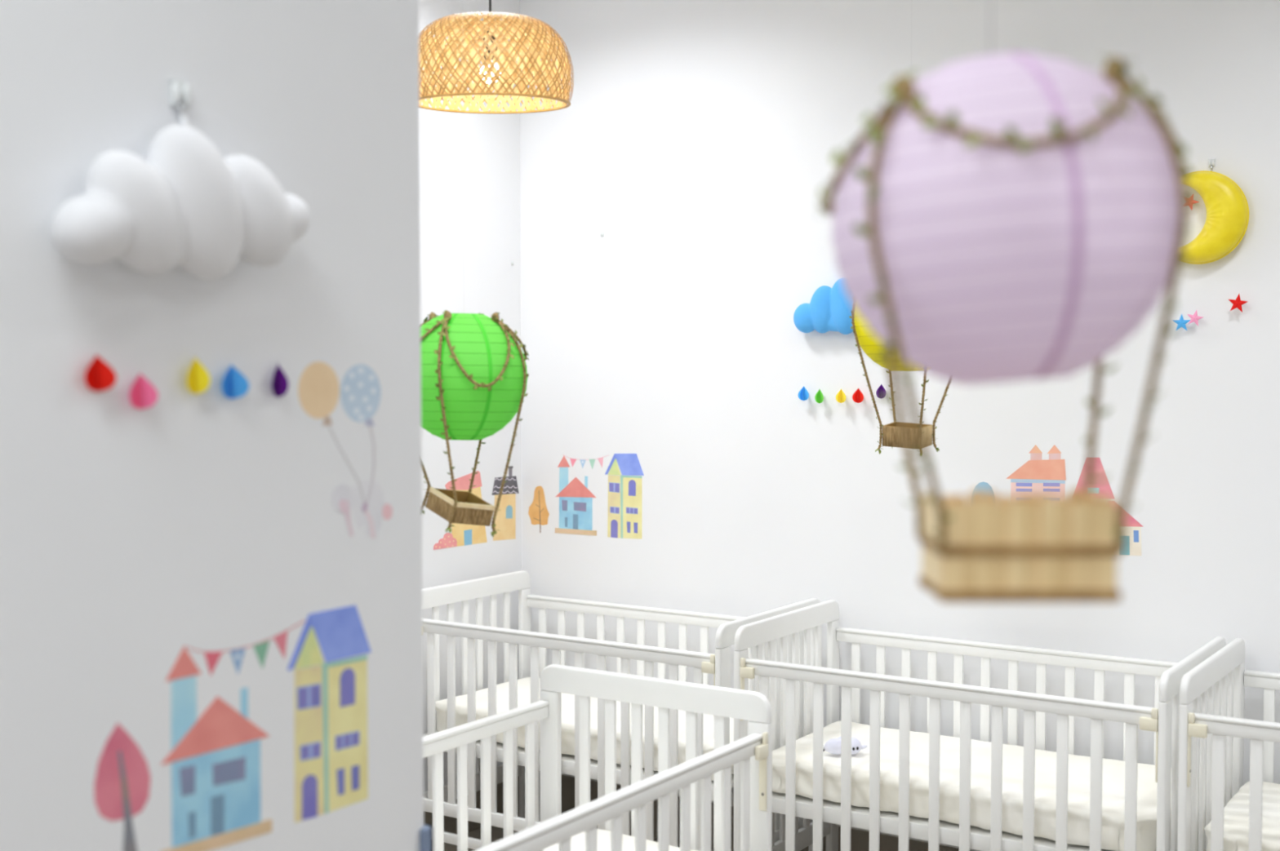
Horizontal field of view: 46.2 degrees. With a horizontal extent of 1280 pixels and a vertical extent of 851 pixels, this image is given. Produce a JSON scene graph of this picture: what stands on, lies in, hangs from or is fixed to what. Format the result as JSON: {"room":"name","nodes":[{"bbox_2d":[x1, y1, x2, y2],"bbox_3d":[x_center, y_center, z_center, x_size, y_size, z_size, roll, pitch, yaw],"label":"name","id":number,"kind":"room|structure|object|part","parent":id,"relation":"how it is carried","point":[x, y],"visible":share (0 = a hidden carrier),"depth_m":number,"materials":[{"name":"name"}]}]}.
{"room":"daycare nursery room","nodes":[
{"label":"daycare nursery room","id":0,"kind":"room"},
{"bbox_2d":[0,0,423,850],"bbox_3d":[-2.540,0.033,1.053,2.050,3.350,4.804,1,3,33],"label":"wall","id":1,"kind":"structure","parent":0,"point":[131,537],"depth_m":2.11,"materials":[{"name":"paint"}]},
{"bbox_2d":[84,354,116,391],"bbox_3d":[-0.703,-0.068,1.952,0.027,0.049,0.047,1,3,33],"label":"paper raindrop","id":2,"kind":"object","parent":1,"relation":"attached to","point":[100,376],"visible":1,"depth_m":1.95,"materials":[{"name":"red paper"}]},
{"bbox_2d":[93,723,151,850],"bbox_3d":[-0.694,0.494,2.014,0.001,0.194,0.090,1,3,33],"label":"sticker","id":3,"kind":"object","parent":1,"relation":"attached to","point":[122,786],"visible":1,"depth_m":2.01,"materials":[{"name":"pink paper"}]},
{"bbox_2d":[128,373,158,409],"bbox_3d":[-0.667,-0.046,2.009,0.026,0.049,0.045,1,3,33],"label":"paper raindrop","id":4,"kind":"object","parent":1,"relation":"attached to","point":[143,394],"visible":1,"depth_m":2.01,"materials":[{"name":"pink paper"}]},
{"bbox_2d":[168,79,191,124],"bbox_3d":[-0.628,-0.442,2.059,0.023,0.063,0.032,1,3,33],"label":"wall hook","id":5,"kind":"object","parent":1,"relation":"attached to","point":[180,92],"visible":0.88,"depth_m":2.06,"materials":[{"name":"clear plastic"}]},
{"bbox_3d":[-0.634,-0.456,2.063,0.008,0.036,0.032,1,3,33],"label":"plate","id":6,"kind":"part","parent":5,"relation":"part of","materials":[{"name":"clear plastic"}]},
{"bbox_2d":[51,113,310,280],"bbox_3d":[-0.606,-0.312,2.022,0.100,0.229,0.414,1,3,33],"label":"decoration","id":7,"kind":"object","parent":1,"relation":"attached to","point":[191,206],"visible":1,"depth_m":1.97,"materials":[{"name":"white plastic"}]},
{"bbox_2d":[186,357,210,394],"bbox_3d":[-0.616,-0.070,2.087,0.024,0.052,0.039,1,3,33],"label":"paper raindrop","id":8,"kind":"object","parent":1,"relation":"attached to","point":[198,380],"visible":1,"depth_m":2.09,"materials":[{"name":"yellow paper"}]},
{"bbox_2d":[160,646,271,850],"bbox_3d":[-0.605,0.458,2.147,0.001,0.303,0.203,1,3,33],"label":"sticker","id":9,"kind":"object","parent":1,"relation":"attached to","point":[215,758],"visible":1,"depth_m":2.14,"materials":[{"name":"blue paper"}]},
{"bbox_3d":[-0.606,0.559,2.150,0.001,0.058,0.025,1,3,33],"label":"door","id":10,"kind":"part","parent":9,"relation":"part of","materials":[{"name":"blue paper"}]},
{"bbox_2d":[221,364,248,399],"bbox_3d":[-0.580,-0.063,2.140,0.028,0.050,0.048,1,3,33],"label":"paper raindrop","id":11,"kind":"object","parent":1,"relation":"attached to","point":[234,384],"visible":1,"depth_m":2.14,"materials":[{"name":"blue paper"}]},
{"bbox_2d":[184,620,305,675],"bbox_3d":[-0.573,0.331,2.191,0.001,0.061,0.231,1,3,33],"label":"sticker","id":12,"kind":"object","parent":1,"relation":"attached to","point":[212,658],"visible":1,"depth_m":2.19,"materials":[{"name":"paper"}]},
{"bbox_2d":[271,364,288,397],"bbox_3d":[-0.534,-0.067,2.216,0.021,0.051,0.030,1,3,33],"label":"paper raindrop","id":13,"kind":"object","parent":1,"relation":"attached to","point":[279,382],"visible":1,"depth_m":2.22,"materials":[{"name":"purple paper"}]},
{"bbox_2d":[287,604,371,822],"bbox_3d":[-0.481,0.445,2.335,0.001,0.317,0.180,1,3,33],"label":"sticker","id":14,"kind":"object","parent":1,"relation":"attached to","point":[331,756],"visible":1,"depth_m":2.33,"materials":[{"name":"yellow paper"}]},
{"bbox_3d":[-0.507,0.570,2.301,0.001,0.069,0.033,1,3,33],"label":"arched door","id":15,"kind":"part","parent":14,"relation":"part of","materials":[{"name":"purple paper"}]},
{"bbox_3d":[-0.488,0.486,2.327,0.001,0.236,0.011,1,3,33],"label":"corner trim","id":16,"kind":"part","parent":14,"relation":"part of","materials":[{"name":"green paper"}]},
{"bbox_3d":[-0.463,0.371,2.361,0.001,0.008,0.094,1,3,33],"label":"eave trim","id":17,"kind":"part","parent":14,"relation":"part of","materials":[{"name":"paper"}]},
{"bbox_2d":[297,361,392,538],"bbox_3d":[-0.459,0.042,2.352,0.002,0.284,0.205,1,3,33],"label":"sticker","id":18,"kind":"object","parent":1,"relation":"attached to","point":[318,388],"visible":1,"depth_m":2.36,"materials":[{"name":"white paper"}]},
{"bbox_3d":[-0.433,0.157,2.397,0.001,0.048,0.028,1,3,33],"label":"animal leg","id":19,"kind":"part","parent":18,"relation":"part of","materials":[{"name":"white paper"}]},
{"bbox_2d":[419,825,432,850],"bbox_3d":[-0.380,1.162,2.553,0.062,0.975,0.024,1,3,33],"label":"guard","id":20,"kind":"object","parent":1,"relation":"attached to","point":[426,833],"visible":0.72,"depth_m":2.51,"materials":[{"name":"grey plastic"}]},
{"bbox_2d":[418,0,521,791],"bbox_3d":[-1.271,-0.113,4.737,0.120,3.350,2.751,1,3,33],"label":"wall","id":21,"kind":"structure","parent":0,"point":[470,234],"depth_m":5.58,"materials":[{"name":"white paint"}]},
{"bbox_2d":[433,533,457,550],"bbox_3d":[-0.714,0.422,5.495,0.001,0.056,0.131,1,3,33],"label":"sticker","id":22,"kind":"object","parent":21,"relation":"attached to","point":[448,541],"visible":0.98,"depth_m":5.50,"materials":[{"name":"pink paper"}]},
{"bbox_2d":[444,471,487,546],"bbox_3d":[-0.647,0.310,5.592,0.001,0.276,0.241,1,3,33],"label":"sticker","id":23,"kind":"object","parent":21,"relation":"attached to","point":[464,534],"visible":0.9,"depth_m":5.60,"materials":[{"name":"beige paper"}]},
{"bbox_3d":[-0.643,0.418,5.603,0.001,0.057,0.046,1,3,33],"label":"door","id":24,"kind":"part","parent":23,"relation":"part of","materials":[{"name":"blue paper"}]},
{"bbox_2d":[423,776,519,834],"bbox_3d":[-1.216,1.477,4.763,0.012,0.170,2.751,1,3,33],"label":"baseboard","id":25,"kind":"structure","parent":21,"relation":"attached to","point":[450,824],"depth_m":5.64,"materials":[{"name":"plastic"}]},
{"bbox_2d":[492,466,519,541],"bbox_3d":[-0.519,0.301,5.787,0.001,0.286,0.167,1,3,33],"label":"sticker","id":26,"kind":"object","parent":21,"relation":"attached to","point":[505,520],"visible":0.91,"depth_m":5.79,"materials":[{"name":"paper"}]},
{"bbox_2d":[444,813,713,850],"bbox_3d":[0.084,1.757,1.113,6.445,0.100,7.675,1,3,33],"label":"floor","id":27,"kind":"structure","parent":0,"point":[497,833],"depth_m":5.59,"materials":[{"name":"plastic"}]},
{"bbox_2d":[422,664,772,850],"bbox_3d":[-0.317,1.139,3.291,0.692,0.962,1.272,1,3,33],"label":"crib","id":28,"kind":"object","parent":27,"relation":"on","point":[753,752],"visible":0.66,"depth_m":3.68,"materials":[{"name":"white paint"}]},
{"bbox_3d":[-0.586,0.769,3.453,0.028,0.045,1.224,1,3,33],"label":"rail","id":29,"kind":"part","parent":28,"relation":"part of","materials":[{"name":"white paint"}]},
{"bbox_3d":[-0.237,1.147,3.987,0.060,0.892,0.022,1,3,33],"label":"post","id":30,"kind":"part","parent":28,"relation":"part of","materials":[{"name":"white paint"}]},
{"bbox_3d":[-0.049,0.783,3.100,0.028,0.045,1.224,1,3,33],"label":"rail","id":31,"kind":"part","parent":28,"relation":"part of","materials":[{"name":"white paint"}]},
{"bbox_2d":[543,829,698,850],"bbox_3d":[-0.317,1.109,3.290,0.594,0.108,1.198,1,3,33],"label":"mattress","id":32,"kind":"object","parent":28,"relation":"on","point":[578,842],"visible":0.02,"depth_m":3.73,"materials":[{"name":"beige fabric"}]},
{"bbox_3d":[0.026,0.672,3.795,0.691,0.069,0.022,1,3,33],"label":"panel","id":33,"kind":"part","parent":28,"relation":"part of","materials":[{"name":"white paint"}]},
{"bbox_3d":[0.290,1.160,3.641,0.060,0.892,0.022,1,3,33],"label":"post","id":34,"kind":"part","parent":28,"relation":"part of","materials":[{"name":"white paint"}]},
{"bbox_2d":[422,570,822,850],"bbox_3d":[-0.097,1.063,5.203,1.272,0.962,0.692,1,3,33],"label":"crib","id":35,"kind":"object","parent":27,"relation":"on","point":[532,646],"visible":0.56,"depth_m":5.10,"materials":[{"name":"white paint"}]},
{"bbox_3d":[-0.619,1.328,5.558,0.018,0.065,0.575,1,3,33],"label":"rail","id":36,"kind":"part","parent":35,"relation":"part of","materials":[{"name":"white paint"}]},
{"bbox_3d":[-0.619,0.604,5.529,0.022,0.069,0.691,1,3,33],"label":"panel","id":37,"kind":"part","parent":35,"relation":"part of","materials":[{"name":"white paint"}]},
{"bbox_3d":[-0.274,1.342,4.946,1.222,0.045,0.020,1,3,33],"label":"rail","id":38,"kind":"part","parent":35,"relation":"part of","materials":[{"name":"white paint"}]},
{"bbox_3d":[-0.446,1.074,5.811,0.022,0.892,0.060,1,3,33],"label":"post","id":39,"kind":"part","parent":35,"relation":"part of","materials":[{"name":"white paint"}]},
{"bbox_3d":[-0.274,0.711,4.921,1.224,0.045,0.028,1,3,33],"label":"rail","id":40,"kind":"part","parent":35,"relation":"part of","materials":[{"name":"white paint"}]},
{"bbox_3d":[-0.097,1.117,5.206,1.224,0.045,0.607,1,3,33],"label":"mattress","id":41,"kind":"part","parent":35,"relation":"part of","materials":[{"name":"white fabric"}]},
{"bbox_2d":[435,677,733,781],"bbox_3d":[-0.097,1.033,5.203,1.204,0.108,0.601,1,3,33],"label":"mattress","id":42,"kind":"object","parent":35,"relation":"on","point":[567,700],"visible":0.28,"depth_m":5.10,"materials":[{"name":"beige fabric"}]},
{"bbox_3d":[0.080,0.689,5.457,1.224,0.045,0.028,1,3,33],"label":"rail","id":43,"kind":"part","parent":35,"relation":"part of","materials":[{"name":"white paint"}]},
{"bbox_3d":[0.080,1.321,5.483,1.222,0.045,0.020,1,3,33],"label":"rail","id":44,"kind":"part","parent":35,"relation":"part of","materials":[{"name":"white paint"}]},
{"bbox_3d":[0.252,1.122,4.598,0.022,0.892,0.060,1,3,33],"label":"post","id":45,"kind":"part","parent":35,"relation":"part of","materials":[{"name":"white paint"}]},
{"bbox_3d":[0.425,0.631,4.843,0.022,0.069,0.691,1,3,33],"label":"panel","id":46,"kind":"part","parent":35,"relation":"part of","materials":[{"name":"white paint"}]},
{"bbox_3d":[0.425,1.355,4.871,0.018,0.065,0.575,1,3,33],"label":"rail","id":47,"kind":"part","parent":35,"relation":"part of","materials":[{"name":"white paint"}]},
{"bbox_3d":[0.599,1.101,5.125,0.022,0.892,0.060,1,3,33],"label":"post","id":48,"kind":"part","parent":35,"relation":"part of","materials":[{"name":"white paint"}]},
{"bbox_2d":[733,600,1226,850],"bbox_3d":[1.002,1.092,4.481,1.272,0.962,0.692,1,3,33],"label":"crib","id":49,"kind":"object","parent":27,"relation":"on","point":[827,816],"visible":0.79,"depth_m":4.33,"materials":[{"name":"white paint"}]},
{"bbox_3d":[0.307,1.124,4.562,0.022,0.892,0.060,1,3,33],"label":"post","id":50,"kind":"part","parent":49,"relation":"part of","materials":[{"name":"white paint"}]},
{"bbox_3d":[0.480,0.632,4.806,0.022,0.069,0.691,1,3,33],"label":"panel","id":51,"kind":"part","parent":49,"relation":"part of","materials":[{"name":"white paint"}]},
{"bbox_3d":[0.480,1.357,4.835,0.018,0.065,0.575,1,3,33],"label":"rail","id":52,"kind":"part","parent":49,"relation":"part of","materials":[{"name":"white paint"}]},
{"bbox_3d":[0.654,1.103,5.089,0.022,0.892,0.060,1,3,33],"label":"post","id":53,"kind":"part","parent":49,"relation":"part of","materials":[{"name":"white paint"}]},
{"bbox_3d":[1.179,1.350,4.760,1.222,0.045,0.020,1,3,33],"label":"rail","id":54,"kind":"part","parent":49,"relation":"part of","materials":[{"name":"white paint"}]},
{"bbox_3d":[0.826,0.740,4.198,1.224,0.045,0.028,1,3,33],"label":"rail","id":55,"kind":"part","parent":49,"relation":"part of","materials":[{"name":"white paint"}]},
{"bbox_3d":[1.003,1.145,4.483,1.224,0.045,0.607,1,3,33],"label":"mattress","id":56,"kind":"part","parent":49,"relation":"part of","materials":[{"name":"white fabric"}]},
{"bbox_2d":[772,720,1171,850],"bbox_3d":[1.003,1.061,4.480,1.196,0.108,0.595,1,3,33],"label":"mattress","id":57,"kind":"object","parent":49,"relation":"on","point":[1079,766],"visible":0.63,"depth_m":4.33,"materials":[{"name":"beige fabric"}]},
{"bbox_2d":[823,737,866,755],"bbox_3d":[0.622,0.978,4.579,0.147,0.052,0.062,0,2,2],"label":"plush toy","id":58,"kind":"object","parent":57,"relation":"on","point":[833,746],"visible":0.68,"depth_m":4.56,"materials":[{"name":"white fabric"}]},
{"bbox_3d":[1.179,0.718,4.735,1.224,0.045,0.028,1,3,33],"label":"rail","id":59,"kind":"part","parent":49,"relation":"part of","materials":[{"name":"white paint"}]},
{"bbox_3d":[1.351,1.151,3.876,0.022,0.892,0.060,1,3,33],"label":"post","id":60,"kind":"part","parent":49,"relation":"part of","materials":[{"name":"white paint"}]},
{"bbox_3d":[1.525,0.659,4.120,0.022,0.069,0.691,1,3,33],"label":"panel","id":61,"kind":"part","parent":49,"relation":"part of","materials":[{"name":"white paint"}]},
{"bbox_2d":[1177,638,1279,850],"bbox_3d":[2.090,1.120,3.766,1.272,0.962,0.692,1,3,33],"label":"crib","id":62,"kind":"object","parent":27,"relation":"on","point":[1220,732],"visible":0.96,"depth_m":3.92,"materials":[{"name":"white paint"}]},
{"bbox_3d":[1.395,1.152,3.847,0.022,0.892,0.060,1,3,33],"label":"post","id":63,"kind":"part","parent":62,"relation":"part of","materials":[{"name":"white paint"}]},
{"bbox_3d":[1.568,0.661,4.091,0.022,0.069,0.691,1,3,33],"label":"panel","id":64,"kind":"part","parent":62,"relation":"part of","materials":[{"name":"white paint"}]},
{"bbox_3d":[1.914,0.768,3.483,1.224,0.045,0.028,1,3,33],"label":"rail","id":65,"kind":"part","parent":62,"relation":"part of","materials":[{"name":"white paint"}]},
{"bbox_3d":[1.742,1.131,4.374,0.022,0.892,0.060,1,3,33],"label":"post","id":66,"kind":"part","parent":62,"relation":"part of","materials":[{"name":"white paint"}]},
{"bbox_2d":[1204,781,1279,850],"bbox_3d":[2.090,1.091,3.764,1.198,0.107,0.598,1,3,33],"label":"mattress","id":67,"kind":"object","parent":62,"relation":"on","point":[1236,819],"visible":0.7,"depth_m":3.92,"materials":[{"name":"beige fabric"}]},
{"bbox_3d":[2.267,0.747,4.020,1.224,0.045,0.028,1,3,33],"label":"rail","id":68,"kind":"part","parent":62,"relation":"part of","materials":[{"name":"white paint"}]},
{"bbox_2d":[520,0,1279,793],"bbox_3d":[2.160,-0.092,4.198,6.445,3.350,0.120,1,3,33],"label":"wall","id":69,"kind":"structure","parent":0,"point":[700,137],"depth_m":5.13,"materials":[{"name":"white paint"}]},
{"bbox_2d":[528,485,549,533],"bbox_3d":[-0.393,0.325,5.824,0.101,0.183,0.001,1,3,33],"label":"sticker","id":70,"kind":"object","parent":69,"relation":"attached to","point":[538,513],"visible":1,"depth_m":5.82,"materials":[{"name":"orange paper"}]},
{"bbox_2d":[555,456,596,535],"bbox_3d":[-0.246,0.267,5.724,0.196,0.300,0.001,1,3,33],"label":"sticker","id":71,"kind":"object","parent":69,"relation":"attached to","point":[575,512],"visible":1,"depth_m":5.73,"materials":[{"name":"blue paper"}]},
{"bbox_3d":[-0.246,0.368,5.728,0.024,0.057,0.001,1,3,33],"label":"door","id":72,"kind":"part","parent":71,"relation":"part of","materials":[{"name":"blue paper"}]},
{"bbox_2d":[562,454,608,469],"bbox_3d":[-0.207,0.137,5.693,0.216,0.057,0.001,1,3,33],"label":"sticker","id":73,"kind":"object","parent":69,"relation":"attached to","point":[600,460],"visible":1,"depth_m":5.68,"materials":[{"name":"pink paper"}]},
{"bbox_2d":[604,453,644,539],"bbox_3d":[-0.059,0.263,5.601,0.176,0.320,0.001,1,3,33],"label":"sticker","id":74,"kind":"object","parent":69,"relation":"attached to","point":[624,492],"visible":1,"depth_m":5.60,"materials":[{"name":"yellow paper"}]},
{"bbox_3d":[-0.097,0.388,5.631,0.032,0.068,0.001,1,3,33],"label":"arched door","id":75,"kind":"part","parent":74,"relation":"part of","materials":[{"name":"purple paper"}]},
{"bbox_3d":[-0.069,0.304,5.609,0.010,0.236,0.001,1,3,33],"label":"corner trim","id":76,"kind":"part","parent":74,"relation":"part of","materials":[{"name":"teal paper"}]},
{"bbox_3d":[-0.031,0.191,5.580,0.092,0.007,0.001,1,3,33],"label":"eave trim","id":77,"kind":"part","parent":74,"relation":"part of","materials":[{"name":"paper"}]},
{"bbox_2d":[539,775,970,850],"bbox_3d":[2.129,1.499,4.203,6.193,0.170,0.012,1,3,33],"label":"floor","id":78,"kind":"structure","parent":69,"relation":"attached to","point":[860,840],"depth_m":5.37,"materials":[{"name":"plastic"}]},
{"bbox_2d":[797,386,808,400],"bbox_3d":[0.564,-0.111,5.147,0.044,0.051,0.040,-1,2,-15],"label":"paper raindrop","id":79,"kind":"object","parent":69,"relation":"attached to","point":[803,395],"visible":1,"depth_m":5.14,"materials":[{"name":"blue paper"}]},
{"bbox_2d":[814,389,824,403],"bbox_3d":[0.615,-0.100,5.116,0.033,0.050,0.044,1,3,33],"label":"paper raindrop","id":80,"kind":"object","parent":69,"relation":"attached to","point":[819,397],"visible":1,"depth_m":5.11,"materials":[{"name":"green paper"}]},
{"bbox_2d":[793,278,853,334],"bbox_3d":[0.681,-0.401,5.045,0.363,0.190,0.070,1,3,33],"label":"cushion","id":81,"kind":"object","parent":69,"relation":"attached to","point":[828,309],"visible":0.59,"depth_m":5.05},
{"bbox_2d":[835,388,846,403],"bbox_3d":[0.682,-0.100,5.071,0.038,0.049,0.046,1,3,33],"label":"paper raindrop","id":82,"kind":"object","parent":69,"relation":"attached to","point":[841,397],"visible":1,"depth_m":5.06,"materials":[{"name":"yellow paper"}]},
{"bbox_2d":[852,387,863,403],"bbox_3d":[0.735,-0.101,5.035,0.044,0.051,0.040,-1,2,-15],"label":"paper raindrop","id":83,"kind":"object","parent":69,"relation":"attached to","point":[858,397],"visible":1,"depth_m":5.03,"materials":[{"name":"red paper"}]},
{"bbox_2d":[875,384,886,398],"bbox_3d":[0.805,-0.114,4.990,0.036,0.049,0.045,1,3,33],"label":"paper raindrop","id":84,"kind":"object","parent":69,"relation":"attached to","point":[881,391],"visible":0.88,"depth_m":4.98,"materials":[{"name":"purple paper"}]},
{"bbox_2d":[974,481,992,498],"bbox_3d":[1.106,0.295,4.835,0.082,0.228,0.001,1,3,33],"label":"sticker","id":85,"kind":"object","parent":69,"relation":"attached to","point":[983,486],"visible":0.24,"depth_m":4.83,"materials":[{"name":"blue paper"}]},
{"bbox_2d":[1005,444,1066,502],"bbox_3d":[1.250,0.224,4.738,0.194,0.331,0.001,1,3,33],"label":"sticker","id":86,"kind":"object","parent":69,"relation":"attached to","point":[1037,476],"visible":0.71,"depth_m":4.73,"materials":[{"name":"paper"}]},
{"bbox_2d":[1075,457,1143,555],"bbox_3d":[1.438,0.251,4.614,0.219,0.303,0.001,1,3,33],"label":"sticker","id":87,"kind":"object","parent":69,"relation":"attached to","point":[1133,535],"visible":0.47,"depth_m":4.60,"materials":[{"name":"pink paper"}]},
{"bbox_3d":[1.483,0.367,4.590,0.032,0.060,0.001,1,3,33],"label":"door","id":88,"kind":"part","parent":87,"relation":"part of","materials":[{"name":"teal paper"}]},
{"bbox_2d":[1173,314,1190,330],"bbox_3d":[1.613,-0.307,4.458,0.054,0.052,0.033,1,3,33],"label":"star","id":89,"kind":"object","parent":69,"relation":"attached to","point":[1181,322],"visible":1,"depth_m":4.45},
{"bbox_2d":[1186,200,1199,210],"bbox_3d":[1.631,-0.659,4.432,0.050,0.052,0.033,1,3,33],"label":"star","id":90,"kind":"object","parent":69,"relation":"attached to","point":[1190,205],"visible":0.34,"depth_m":4.42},
{"bbox_2d":[1187,311,1202,325],"bbox_3d":[1.646,-0.318,4.436,0.048,0.049,0.033,1,3,33],"label":"star","id":91,"kind":"object","parent":69,"relation":"attached to","point":[1194,317],"visible":1,"depth_m":4.42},
{"bbox_2d":[1208,158,1215,171],"bbox_3d":[1.680,-0.764,4.408,0.020,0.039,0.014,1,3,33],"label":"wall hook","id":92,"kind":"object","parent":69,"relation":"attached to","point":[1211,162],"visible":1,"depth_m":4.41,"materials":[{"name":"clear plastic"}]},
{"bbox_3d":[1.683,-0.772,4.412,0.020,0.024,0.005,1,3,33],"label":"plate","id":93,"kind":"part","parent":92,"relation":"part of","materials":[{"name":"clear plastic"}]},
{"bbox_2d":[1182,170,1248,264],"bbox_3d":[1.654,-0.611,4.403,0.255,0.273,0.072,1,3,33],"label":"decoration","id":94,"kind":"object","parent":92,"relation":"hanging from","point":[1227,220],"visible":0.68,"depth_m":4.35,"materials":[{"name":"yellow plastic"}]},
{"bbox_2d":[1228,294,1248,312],"bbox_3d":[1.745,-0.357,4.369,0.057,0.057,0.033,1,3,33],"label":"star","id":95,"kind":"object","parent":69,"relation":"attached to","point":[1237,304],"visible":1,"depth_m":4.36,"materials":[{"name":"red plastic"}]},
{"bbox_3d":[0.084,-1.690,0.976,6.445,0.100,7.675,1,3,33],"label":"ceiling","id":96,"kind":"structure","parent":0,"visible":0},
{"bbox_2d":[420,144,528,537],"bbox_3d":[-0.409,-0.737,3.476,0.316,1.995,0.316,1,3,33],"label":"balloon","id":97,"kind":"object","parent":96,"relation":"hanging from","point":[474,375],"visible":0.88,"depth_m":3.40,"materials":[{"name":"paper"}]},
{"bbox_2d":[425,486,496,526],"bbox_3d":[-0.418,0.189,3.496,0.149,0.092,0.143,1,3,33],"label":"basket","id":98,"kind":"object","parent":97,"relation":"on","point":[458,507],"depth_m":3.47,"materials":[{"name":"brown wood"}]},
{"bbox_2d":[418,0,573,114],"bbox_3d":[-0.389,-1.290,3.887,0.434,0.929,0.434,0,2,3],"label":"pendant lamp","id":99,"kind":"object","parent":96,"relation":"hanging from","point":[488,37],"visible":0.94,"depth_m":3.74,"materials":[{"name":"beige wicker"}]},
{"bbox_3d":[-0.389,-0.918,3.900,0.054,0.057,0.054,1,3,33],"label":"light bulb","id":100,"kind":"part","parent":99,"relation":"part of","materials":[{"name":"white glass"}]},
{"bbox_3d":[-0.389,-1.394,3.881,0.006,0.682,0.006,1,3,33],"label":"cord","id":101,"kind":"part","parent":99,"relation":"part of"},
{"bbox_2d":[483,19,497,60],"bbox_3d":[-0.389,-1.002,3.897,0.038,0.108,0.038,1,3,33],"label":"socket","id":102,"kind":"object","parent":99,"relation":"attached to","point":[492,37],"depth_m":3.88,"materials":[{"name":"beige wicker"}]},
{"bbox_2d":[848,53,951,456],"bbox_3d":[0.719,-0.836,3.978,0.316,1.838,0.317,-2,3,-34],"label":"balloon","id":103,"kind":"object","parent":96,"relation":"hanging from","point":[868,342],"visible":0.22,"depth_m":3.97,"materials":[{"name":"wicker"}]},
{"bbox_2d":[882,422,932,449],"bbox_3d":[0.712,0.026,3.995,0.116,0.068,0.089,1,3,33],"label":"basket","id":104,"kind":"object","parent":103,"relation":"on","point":[891,438],"depth_m":3.98,"materials":[{"name":"wood"}]},
{"bbox_2d":[817,0,1196,603],"bbox_3d":[0.333,-0.748,1.348,0.339,1.804,0.325,1,3,33],"label":"balloon","id":105,"kind":"object","parent":96,"relation":"hanging from","point":[1008,216],"visible":1,"depth_m":1.27,"materials":[{"name":"paper"}]},
{"bbox_2d":[918,488,1121,603],"bbox_3d":[0.344,0.108,1.368,0.189,0.093,0.173,1,3,33],"label":"basket","id":106,"kind":"object","parent":105,"relation":"on","point":[1031,548],"depth_m":1.32,"materials":[{"name":"brown wood"}]}
]}

